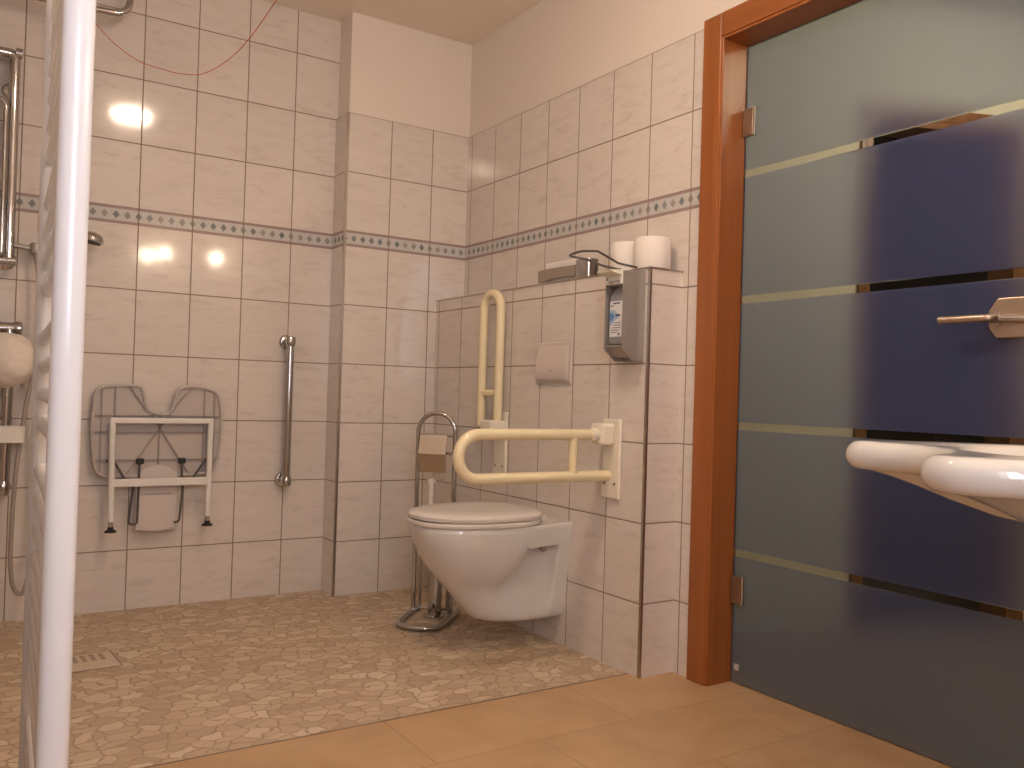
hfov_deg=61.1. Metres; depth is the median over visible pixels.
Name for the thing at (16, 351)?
sponge
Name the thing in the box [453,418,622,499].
grab rail
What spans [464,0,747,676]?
wall
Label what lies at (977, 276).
door
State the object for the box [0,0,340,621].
wall
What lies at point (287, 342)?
grab rail
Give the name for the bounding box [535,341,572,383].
flush plate
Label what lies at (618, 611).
wall
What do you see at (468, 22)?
ceiling
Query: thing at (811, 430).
wall
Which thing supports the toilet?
attached to the wall at (618, 611)
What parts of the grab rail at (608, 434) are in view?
mounting plate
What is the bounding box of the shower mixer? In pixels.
[0,321,22,334]
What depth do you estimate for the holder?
3.10 m
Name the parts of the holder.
plate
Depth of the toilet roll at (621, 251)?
2.86 m
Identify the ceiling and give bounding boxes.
[262,0,542,44]
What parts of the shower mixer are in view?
control knob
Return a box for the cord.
[37,0,276,231]
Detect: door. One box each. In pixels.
[730,0,1023,767]
[862,136,987,610]
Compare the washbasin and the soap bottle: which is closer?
the washbasin
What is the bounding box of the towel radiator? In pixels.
[18,0,95,767]
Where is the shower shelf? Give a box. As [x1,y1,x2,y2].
[0,425,24,442]
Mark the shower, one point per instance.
(94, 238)
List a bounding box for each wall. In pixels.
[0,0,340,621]
[321,12,471,596]
[428,266,683,678]
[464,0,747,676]
[735,99,1023,620]
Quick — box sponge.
[0,332,33,387]
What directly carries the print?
on the soap bottle
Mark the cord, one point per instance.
(276, 0)
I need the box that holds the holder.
[538,258,598,282]
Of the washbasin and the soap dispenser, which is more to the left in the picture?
the soap dispenser
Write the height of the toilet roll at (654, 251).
0.104 m
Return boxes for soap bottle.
[609,286,622,344]
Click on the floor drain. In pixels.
(104, 659)
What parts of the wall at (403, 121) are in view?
corner trim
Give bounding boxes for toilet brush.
[427,478,435,504]
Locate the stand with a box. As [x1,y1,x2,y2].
[396,411,460,631]
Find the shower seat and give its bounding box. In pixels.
[90,384,222,532]
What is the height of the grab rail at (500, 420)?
0.739 m
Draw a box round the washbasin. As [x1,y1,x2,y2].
[846,440,1023,521]
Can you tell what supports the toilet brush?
in the stand
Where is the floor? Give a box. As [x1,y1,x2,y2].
[0,586,954,767]
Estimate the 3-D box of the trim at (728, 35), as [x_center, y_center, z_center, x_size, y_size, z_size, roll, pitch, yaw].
[0.929,-0.106,2.273,0.118,2.062,1.131,2,-1,-33]
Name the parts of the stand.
rod, rod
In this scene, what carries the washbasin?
attached to the wall
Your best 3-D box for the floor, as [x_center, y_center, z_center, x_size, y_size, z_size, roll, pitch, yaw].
[0.004,0.916,1.783,2.326,0.050,4.417,2,-1,-33]
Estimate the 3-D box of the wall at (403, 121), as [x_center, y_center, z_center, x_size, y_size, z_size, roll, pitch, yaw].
[-0.486,-0.334,3.886,0.640,2.472,0.140,2,-1,-33]
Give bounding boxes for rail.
[0,46,22,495]
[34,0,133,16]
[274,335,295,485]
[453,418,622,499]
[476,289,508,472]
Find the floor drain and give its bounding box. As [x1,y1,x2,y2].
[72,650,122,672]
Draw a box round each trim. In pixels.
[140,673,627,767]
[686,0,861,685]
[850,113,1023,620]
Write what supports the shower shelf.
attached to the wall at (211, 194)
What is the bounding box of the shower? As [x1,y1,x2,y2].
[8,231,103,595]
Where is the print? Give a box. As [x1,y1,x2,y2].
[609,313,614,321]
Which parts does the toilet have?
seat, lid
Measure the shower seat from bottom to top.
0.564 m
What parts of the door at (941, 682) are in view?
lever handle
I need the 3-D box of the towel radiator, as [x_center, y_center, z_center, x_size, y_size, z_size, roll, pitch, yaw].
[-0.691,-0.038,1.149,0.208,1.800,0.632,2,-1,-33]
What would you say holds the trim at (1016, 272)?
attached to the wall at (811, 430)
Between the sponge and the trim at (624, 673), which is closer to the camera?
the trim at (624, 673)
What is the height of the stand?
0.795 m
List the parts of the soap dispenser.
elbow lever, spout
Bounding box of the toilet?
[407,501,571,621]
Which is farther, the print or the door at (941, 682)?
the print
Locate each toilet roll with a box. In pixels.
[610,241,634,269]
[634,236,670,268]
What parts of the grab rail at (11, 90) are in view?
slider rod, rail, rail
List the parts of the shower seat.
leg, seat panel, leg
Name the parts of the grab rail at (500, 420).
mounting plate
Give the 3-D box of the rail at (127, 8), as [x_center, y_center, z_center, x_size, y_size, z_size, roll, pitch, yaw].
[-1.641,-1.476,3.081,0.620,0.280,0.055,2,-1,-33]
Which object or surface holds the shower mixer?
attached to the wall at (211, 194)
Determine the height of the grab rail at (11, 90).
1.585 m
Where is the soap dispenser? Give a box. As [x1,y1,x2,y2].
[569,250,645,361]

